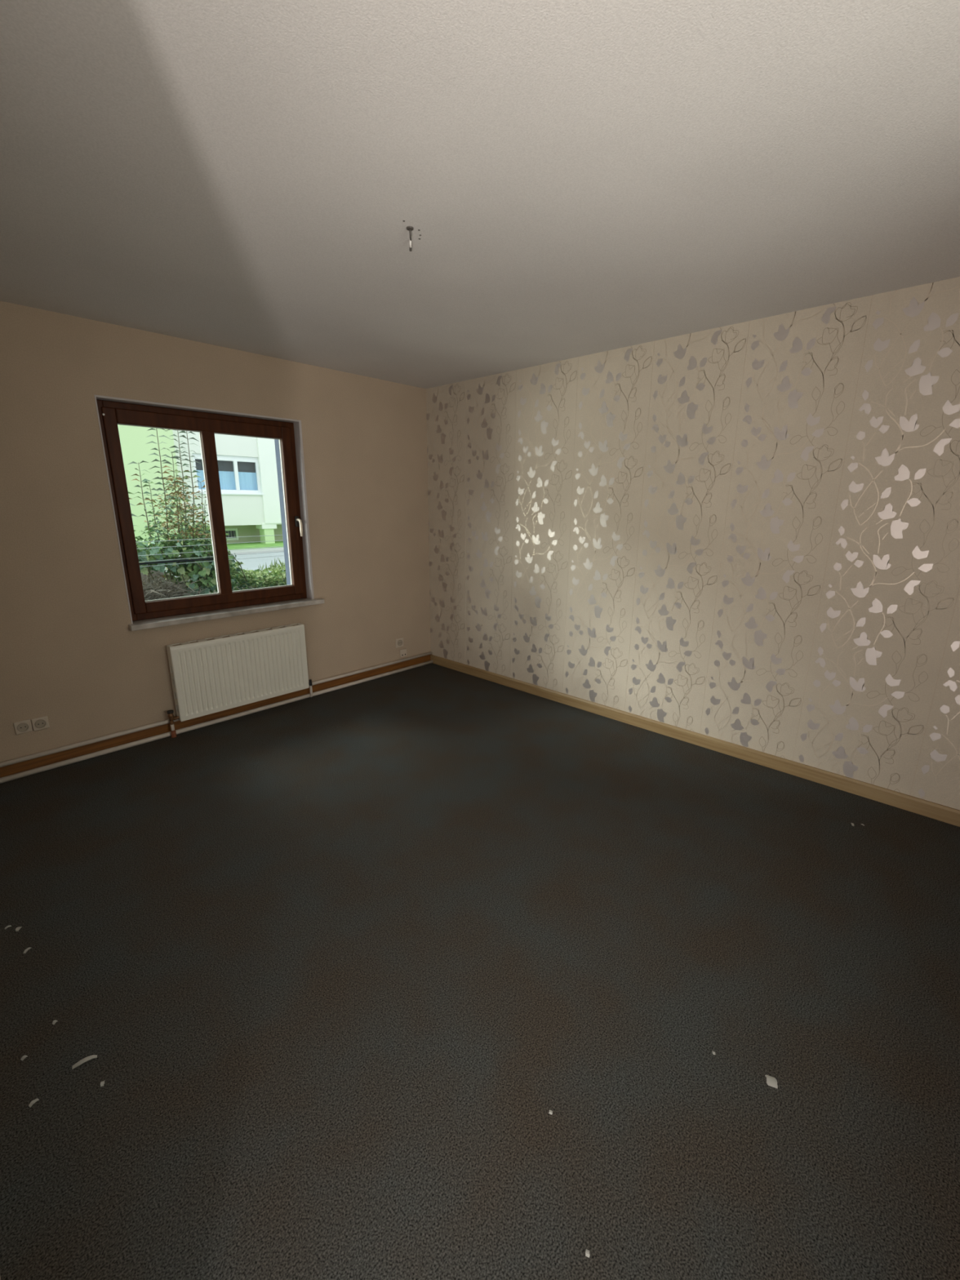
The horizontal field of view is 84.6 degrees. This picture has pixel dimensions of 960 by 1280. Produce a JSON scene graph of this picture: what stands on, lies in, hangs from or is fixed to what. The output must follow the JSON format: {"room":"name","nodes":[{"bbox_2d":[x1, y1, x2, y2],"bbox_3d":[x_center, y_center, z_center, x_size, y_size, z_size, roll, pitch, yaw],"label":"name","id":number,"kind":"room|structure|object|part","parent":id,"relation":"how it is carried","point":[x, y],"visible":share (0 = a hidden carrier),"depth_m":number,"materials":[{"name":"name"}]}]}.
{"room":"empty room","nodes":[
{"label":"empty room","id":0,"kind":"room"},
{"bbox_2d":[0,301,431,762],"bbox_3d":[-1.737,-0.867,3.723,0.300,3.400,3.770,14,20,42],"label":"wall","id":1,"kind":"structure","parent":0,"point":[70,655],"depth_m":3.20,"materials":[{"name":"paint"}]},
{"bbox_2d":[13,715,49,734],"bbox_3d":[-2.531,0.482,2.978,0.016,0.075,0.149,14,20,42],"label":"double socket","id":2,"kind":"object","parent":1,"relation":"attached to","point":[38,723],"visible":1,"depth_m":2.97,"materials":[{"name":"beige plastic"}]},
{"bbox_3d":[-2.558,0.486,2.953,0.010,0.072,0.073,14,20,42],"label":"plate","id":3,"kind":"part","parent":2,"relation":"part of","materials":[{"name":"beige plastic"}]},
{"bbox_3d":[-2.506,0.476,3.007,0.010,0.072,0.073,14,20,42],"label":"plate","id":4,"kind":"part","parent":2,"relation":"part of","materials":[{"name":"beige plastic"}]},
{"bbox_2d":[93,395,324,631],"bbox_3d":[-1.808,-0.852,3.634,0.400,1.336,1.313,14,20,42],"label":"window","id":5,"kind":"structure","parent":1,"relation":"in","point":[109,414],"depth_m":3.52,"materials":[{"name":"brown wood"}]},
{"bbox_3d":[-1.717,-0.198,3.711,0.138,0.033,1.313,14,20,42],"label":"sill","id":6,"kind":"part","parent":5,"relation":"part of","materials":[{"name":"stone"}]},
{"bbox_3d":[-1.376,-0.891,3.965,0.014,0.080,0.032,14,20,42],"label":"handle plate","id":7,"kind":"part","parent":5,"relation":"part of","materials":[{"name":"metal"}]},
{"bbox_3d":[-1.350,-0.844,3.954,0.056,0.130,0.022,14,20,42],"label":"handle","id":8,"kind":"part","parent":5,"relation":"part of","materials":[{"name":"beige"}]},
{"bbox_2d":[0,654,430,777],"bbox_3d":[-1.655,0.480,3.937,0.013,0.086,3.403,14,20,42],"label":"baseboard","id":9,"kind":"structure","parent":1,"relation":"attached to","point":[33,763],"depth_m":3.53,"materials":[{"name":"brown wood"}]},
{"bbox_2d":[0,651,431,767],"bbox_3d":[-1.641,0.429,3.910,0.027,0.029,3.400,14,20,42],"label":"pipe","id":10,"kind":"object","parent":1,"relation":"attached to","point":[11,762],"visible":0.68,"depth_m":3.30,"materials":[{"name":"metal"}]},
{"bbox_2d":[166,622,312,737],"bbox_3d":[-1.692,0.252,3.764,0.107,0.610,1.028,14,20,42],"label":"radiator","id":11,"kind":"object","parent":1,"relation":"attached to","point":[220,673],"visible":1,"depth_m":3.67,"materials":[{"name":"metal"}]},
{"bbox_3d":[-1.989,0.280,3.426,0.064,0.491,0.006,14,20,42],"label":"panel","id":12,"kind":"part","parent":11,"relation":"part of","materials":[{"name":"metal"}]},
{"bbox_2d":[166,622,302,647],"bbox_3d":[-1.673,-0.040,3.686,0.064,0.004,0.917,14,20,42],"label":"grille","id":13,"kind":"object","parent":11,"relation":"attached to","point":[290,627],"depth_m":3.65,"materials":[{"name":"metal"}]},
{"bbox_2d":[395,637,403,648],"bbox_3d":[-0.733,0.025,4.819,0.018,0.084,0.088,14,20,42],"label":"wall socket","id":14,"kind":"object","parent":1,"relation":"attached to","point":[398,642],"visible":1,"depth_m":4.81,"materials":[{"name":"beige plastic"}]},
{"bbox_2d":[400,648,406,657],"bbox_3d":[-0.708,0.118,4.872,0.016,0.072,0.072,14,20,42],"label":"socket","id":15,"kind":"object","parent":1,"relation":"attached to","point":[402,651],"visible":1,"depth_m":4.86,"materials":[{"name":"beige plastic"}]},
{"bbox_2d":[0,662,959,1279],"bbox_3d":[-0.094,0.931,2.537,4.300,0.060,3.420,14,20,42],"label":"floor","id":16,"kind":"structure","parent":0,"point":[335,966],"depth_m":1.63,"materials":[{"name":"carpet"}]},
{"bbox_2d":[20,1055,27,1061],"bbox_3d":[-1.272,1.166,1.472,0.010,0.006,0.013,6,16,20],"label":"paper scrap","id":17,"kind":"object","parent":16,"relation":"on","point":[23,1056],"visible":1,"depth_m":1.47,"materials":[{"name":"grey paper"}]},
{"bbox_2d":[28,1098,39,1106],"bbox_3d":[-1.153,1.195,1.363,0.010,0.006,0.020,7,16,25],"label":"paper scrap","id":18,"kind":"object","parent":16,"relation":"on","point":[33,1101],"visible":1,"depth_m":1.36,"materials":[{"name":"grey paper"}]},
{"bbox_2d":[71,1054,97,1069],"bbox_3d":[-1.096,1.168,1.462,0.056,0.008,0.014,-10,18,-34],"label":"paper scrap","id":19,"kind":"object","parent":16,"relation":"on","point":[88,1058],"visible":1,"depth_m":1.46,"materials":[{"name":"grey paper"}]},
{"bbox_2d":[0,660,433,783],"bbox_3d":[-1.626,0.511,3.926,0.031,0.032,3.386,14,20,42],"label":"pipe","id":20,"kind":"object","parent":16,"relation":"on","point":[73,760],"visible":0.88,"depth_m":3.56,"materials":[{"name":"metal"}]},
{"bbox_2d":[585,1248,590,1257],"bbox_3d":[0.224,1.275,1.097,0.009,0.004,0.010,6,16,20],"label":"paper scrap","id":21,"kind":"object","parent":16,"relation":"on","point":[587,1252],"visible":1,"depth_m":1.09,"materials":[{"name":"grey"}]},
{"bbox_2d":[764,1075,777,1088],"bbox_3d":[0.788,1.192,1.426,0.028,0.005,0.028,6,16,20],"label":"paper scrap","id":22,"kind":"object","parent":16,"relation":"on","point":[771,1081],"visible":1,"depth_m":1.42,"materials":[{"name":"grey paper"}]},
{"bbox_2d":[0,0,959,388],"bbox_3d":[-0.096,-1.586,1.937,4.800,0.200,3.770,14,20,42],"label":"ceiling","id":23,"kind":"structure","parent":0,"point":[576,178],"depth_m":1.54,"materials":[{"name":"paint"}]},
{"bbox_2d":[406,226,413,240],"bbox_3d":[-0.248,-1.459,1.894,0.026,0.027,0.048,3,15,9],"label":"ceiling hook","id":24,"kind":"object","parent":23,"relation":"attached to","point":[410,228],"visible":1,"depth_m":1.88,"materials":[{"name":"grey metal"}]},
{"bbox_3d":[-0.250,-1.466,1.880,0.026,0.006,0.026,14,20,42],"label":"hook plate","id":25,"kind":"part","parent":24,"relation":"part of","materials":[{"name":"grey metal"}]},
{"bbox_2d":[408,238,412,251],"bbox_3d":[-0.260,-1.475,1.972,0.009,0.034,0.028,-1,15,-6],"label":"cable","id":26,"kind":"object","parent":23,"relation":"attached to","point":[410,241],"visible":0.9,"depth_m":1.97,"materials":[{"name":"white plastic"}]},
{"bbox_2d":[426,276,959,809],"bbox_3d":[1.231,-0.592,3.428,4.500,2.457,0.202,14,20,42],"label":"wall","id":27,"kind":"structure","parent":0,"point":[746,534],"depth_m":3.04,"materials":[{"name":"paper"}]},
{"bbox_2d":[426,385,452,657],"bbox_3d":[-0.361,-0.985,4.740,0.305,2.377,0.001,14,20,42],"label":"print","id":28,"kind":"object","parent":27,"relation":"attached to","point":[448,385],"depth_m":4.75},
{"bbox_2d":[426,385,456,658],"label":"print","id":29,"kind":"object","parent":27,"relation":"attached to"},
{"bbox_2d":[444,383,464,662],"bbox_3d":[-0.223,-0.951,4.614,0.251,2.377,0.001,14,20,42],"label":"print","id":30,"kind":"object","parent":27,"relation":"attached to","point":[455,569],"depth_m":4.57},
{"bbox_2d":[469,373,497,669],"bbox_3d":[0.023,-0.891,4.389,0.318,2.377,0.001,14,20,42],"label":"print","id":31,"kind":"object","parent":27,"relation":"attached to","point":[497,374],"depth_m":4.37},
{"bbox_2d":[466,375,503,671],"bbox_3d":[0.034,-0.882,4.380,0.408,2.362,0.001,14,20,42],"label":"print","id":32,"kind":"object","parent":27,"relation":"attached to","point":[489,431],"depth_m":4.35},
{"bbox_2d":[488,373,515,675],"bbox_3d":[0.165,-0.856,4.259,0.251,2.377,0.001,14,20,42],"label":"print","id":33,"kind":"object","parent":27,"relation":"attached to","point":[501,644],"depth_m":4.22},
{"bbox_2d":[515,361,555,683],"bbox_3d":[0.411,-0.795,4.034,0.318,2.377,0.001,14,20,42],"label":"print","id":34,"kind":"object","parent":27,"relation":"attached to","point":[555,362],"depth_m":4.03},
{"bbox_2d":[511,363,560,684],"bbox_3d":[0.423,-0.786,4.025,0.408,2.362,0.001,14,20,42],"label":"print","id":35,"kind":"object","parent":27,"relation":"attached to","point":[534,380],"depth_m":3.98},
{"bbox_2d":[537,360,577,690],"bbox_3d":[0.554,-0.761,3.904,0.251,2.377,0.001,14,20,42],"label":"print","id":36,"kind":"object","parent":27,"relation":"attached to","point":[559,361],"depth_m":3.84},
{"bbox_2d":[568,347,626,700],"bbox_3d":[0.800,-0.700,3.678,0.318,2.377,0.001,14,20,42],"label":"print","id":37,"kind":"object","parent":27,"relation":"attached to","point":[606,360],"depth_m":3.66},
{"bbox_2d":[564,348,632,702],"bbox_3d":[0.811,-0.691,3.669,0.408,2.362,0.001,14,20,42],"label":"print","id":38,"kind":"object","parent":27,"relation":"attached to","point":[599,368],"depth_m":3.62},
{"bbox_2d":[595,345,652,709],"bbox_3d":[0.942,-0.665,3.548,0.251,2.377,0.001,14,20,42],"label":"print","id":39,"kind":"object","parent":27,"relation":"attached to","point":[640,345],"depth_m":3.49},
{"bbox_2d":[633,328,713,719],"bbox_3d":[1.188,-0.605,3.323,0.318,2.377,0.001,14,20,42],"label":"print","id":40,"kind":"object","parent":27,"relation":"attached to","point":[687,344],"depth_m":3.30},
{"bbox_2d":[628,329,722,722],"bbox_3d":[1.200,-0.596,3.314,0.408,2.362,0.001,14,20,42],"label":"print","id":41,"kind":"object","parent":27,"relation":"attached to","point":[691,409],"depth_m":3.26},
{"bbox_2d":[430,654,959,826],"bbox_3d":[1.077,0.560,3.718,4.300,0.079,0.016,14,20,42],"label":"baseboard","id":42,"kind":"structure","parent":27,"relation":"attached to","point":[937,811],"depth_m":3.24,"materials":[{"name":"brown wood"}]},
{"bbox_2d":[665,326,746,731],"bbox_3d":[1.331,-0.570,3.193,0.251,2.377,0.001,14,20,42],"label":"print","id":43,"kind":"object","parent":27,"relation":"attached to","point":[726,343],"depth_m":3.14},
{"bbox_2d":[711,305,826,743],"bbox_3d":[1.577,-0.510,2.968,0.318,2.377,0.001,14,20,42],"label":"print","id":44,"kind":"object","parent":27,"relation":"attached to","point":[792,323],"depth_m":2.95},
{"bbox_2d":[704,306,835,746],"bbox_3d":[1.588,-0.501,2.959,0.408,2.362,0.001,14,20,42],"label":"print","id":45,"kind":"object","parent":27,"relation":"attached to","point":[781,335],"depth_m":2.90},
{"bbox_2d":[751,302,866,758],"bbox_3d":[1.719,-0.475,2.838,0.251,2.377,0.001,14,20,42],"label":"print","id":46,"kind":"object","parent":27,"relation":"attached to","point":[836,318],"depth_m":2.78},
{"bbox_2d":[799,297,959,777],"bbox_3d":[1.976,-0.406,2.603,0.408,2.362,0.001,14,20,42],"label":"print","id":47,"kind":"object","parent":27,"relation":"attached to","point":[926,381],"depth_m":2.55},
{"bbox_2d":[808,282,959,773],"bbox_3d":[1.965,-0.415,2.612,0.318,2.377,0.001,14,20,42],"label":"print","id":48,"kind":"object","parent":27,"relation":"attached to","point":[927,296],"depth_m":2.59},
{"bbox_2d":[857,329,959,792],"bbox_3d":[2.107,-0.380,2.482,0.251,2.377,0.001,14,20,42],"label":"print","id":49,"kind":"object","parent":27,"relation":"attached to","point":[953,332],"depth_m":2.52},
{"bbox_2d":[918,640,959,797],"bbox_3d":[2.365,-0.310,2.248,0.408,2.362,0.001,14,20,42],"label":"print","id":50,"kind":"object","parent":27,"relation":"attached to","point":[935,755],"depth_m":2.55},
{"bbox_2d":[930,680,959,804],"bbox_3d":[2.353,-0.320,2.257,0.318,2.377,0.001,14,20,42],"label":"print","id":51,"kind":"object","parent":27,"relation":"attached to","point":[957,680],"depth_m":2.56},
{"label":"outside","id":52,"kind":"structure","parent":0,"visible":0},
{"bbox_2d":[186,541,283,550],"bbox_3d":[-11.516,-2.446,15.268,4.000,0.150,80.000,14,20,42],"label":"lawn","id":53,"kind":"structure","parent":52,"point":[255,544],"depth_m":18.17,"materials":[{"name":"green plant"}]},
{"bbox_2d":[117,424,283,546],"bbox_3d":[-16.159,-7.593,11.751,5.900,11.780,34.500,14,20,42],"label":"house","id":54,"kind":"structure","parent":53,"relation":"on","point":[247,465],"depth_m":17.53,"materials":[{"name":"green paint"}]},
{"bbox_2d":[196,470,257,490],"bbox_3d":[-8.566,-5.339,17.869,0.030,0.720,2.150,14,20,42],"label":"curtain","id":55,"kind":"object","parent":54,"relation":"hanging from","point":[247,478],"depth_m":18.02,"materials":[{"name":"blue fabric"}]},
{"bbox_3d":[-8.431,-4.942,17.837,0.140,0.050,2.250,14,20,42],"label":"window sill","id":56,"kind":"part","parent":54,"relation":"part of","materials":[{"name":"white plastic"}]},
{"bbox_2d":[183,523,229,544],"bbox_3d":[-8.549,-3.164,16.393,1.003,1.071,1.410,14,20,42],"label":"round bush","id":57,"kind":"object","parent":53,"relation":"on","point":[196,523],"visible":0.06,"depth_m":16.22,"materials":[{"name":"green plant"}]},
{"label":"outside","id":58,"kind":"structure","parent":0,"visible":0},
{"bbox_2d":[228,546,284,552],"bbox_3d":[-9.755,-2.024,13.655,0.850,0.150,80.000,14,20,42],"label":"pavement","id":59,"kind":"structure","parent":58,"point":[279,548],"depth_m":16.50,"materials":[{"name":"grey concrete"}]},
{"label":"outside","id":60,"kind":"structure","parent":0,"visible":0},
{"bbox_2d":[199,578,284,594],"bbox_3d":[-3.094,-0.353,7.571,6.600,0.150,60.000,14,20,42],"label":"ground","id":61,"kind":"structure","parent":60,"point":[283,579],"depth_m":9.41,"materials":[{"name":"soil"}]},
{"bbox_2d":[140,568,211,600],"bbox_3d":[-2.995,-0.595,6.561,3.200,0.824,5.200,14,20,42],"label":"bank","id":62,"kind":"object","parent":61,"relation":"on","point":[156,573],"depth_m":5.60,"materials":[{"name":"plant"}]},
{"bbox_2d":[128,427,211,598],"bbox_3d":[-3.149,-1.374,5.314,0.478,1.967,0.942,14,20,42],"label":"shrub","id":63,"kind":"object","parent":62,"relation":"on","point":[151,529],"visible":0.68,"depth_m":5.33,"materials":[{"name":"green plant"}]},
{"bbox_3d":[-3.221,-1.051,5.270,0.027,1.362,0.186,8,17,28],"label":"stem","id":64,"kind":"part","parent":63,"relation":"part of","materials":[{"name":"green plant"}]},
{"bbox_3d":[-3.223,-0.999,5.386,0.022,1.202,0.142,11,18,36],"label":"stem","id":65,"kind":"part","parent":63,"relation":"part of","materials":[{"name":"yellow plant"}]},
{"bbox_3d":[-3.156,-1.359,5.281,0.075,1.950,0.024,-1,15,-7],"label":"stem","id":66,"kind":"part","parent":63,"relation":"part of","materials":[{"name":"yellow plant"}]},
{"bbox_3d":[-3.081,-1.141,5.378,0.098,1.481,0.021,0,15,-1],"label":"stem","id":67,"kind":"part","parent":63,"relation":"part of","materials":[{"name":"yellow plant"}]},
{"bbox_3d":[-3.107,-1.088,5.491,0.017,1.321,0.062,14,20,42],"label":"stem","id":68,"kind":"part","parent":63,"relation":"part of","materials":[{"name":"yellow plant"}]},
{"bbox_3d":[-3.067,-1.390,5.402,0.135,1.951,0.022,-8,17,-28],"label":"stem","id":69,"kind":"part","parent":63,"relation":"part of","materials":[{"name":"yellow plant"}]},
{"bbox_3d":[-3.005,-1.381,5.428,0.175,1.921,0.022,-12,19,-39],"label":"stem","id":70,"kind":"part","parent":63,"relation":"part of","materials":[{"name":"yellow plant"}]},
{"bbox_3d":[-2.958,-1.040,5.552,0.178,1.202,0.031,-6,16,-25],"label":"stem","id":71,"kind":"part","parent":63,"relation":"part of","materials":[{"name":"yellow plant"}]},
{"bbox_2d":[135,534,247,596],"bbox_3d":[-3.160,-0.704,5.378,0.602,0.734,1.364,14,20,42],"label":"bush","id":72,"kind":"object","parent":62,"relation":"on","point":[207,573],"visible":0.54,"depth_m":5.35,"materials":[{"name":"green plant"}]},
{"bbox_2d":[135,534,284,567],"bbox_3d":[-2.681,-0.515,5.564,0.036,1.180,3.328,14,20,42],"label":"wire fence","id":73,"kind":"object","parent":61,"relation":"on","point":[212,558],"visible":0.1,"depth_m":5.24,"materials":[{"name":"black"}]},
{"bbox_3d":[-3.248,-0.702,4.895,0.012,0.018,1.645,14,20,42],"label":"rail","id":74,"kind":"part","parent":73,"relation":"part of","materials":[{"name":"grey metal"}]},
{"bbox_2d":[199,557,286,593],"bbox_3d":[-2.417,-0.702,6.861,0.814,0.855,2.265,14,20,42],"label":"hedge","id":75,"kind":"object","parent":61,"relation":"on","point":[264,579],"visible":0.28,"depth_m":6.33,"materials":[{"name":"green plant"}]},
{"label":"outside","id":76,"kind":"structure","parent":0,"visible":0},
{"bbox_2d":[178,549,284,556],"bbox_3d":[-9.392,-1.945,13.320,0.150,0.150,80.000,14,20,42],"label":"kerb","id":77,"kind":"object","parent":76,"point":[273,550],"depth_m":15.90,"materials":[{"name":"grey concrete"}]},
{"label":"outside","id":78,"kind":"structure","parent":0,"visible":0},
{"bbox_2d":[164,551,284,581],"bbox_3d":[-7.414,-1.392,11.528,5.300,0.150,80.000,14,20,42],"label":"road","id":79,"kind":"structure","parent":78,"point":[250,563],"depth_m":14.11,"materials":[{"name":"grey asphalt"}]}
]}

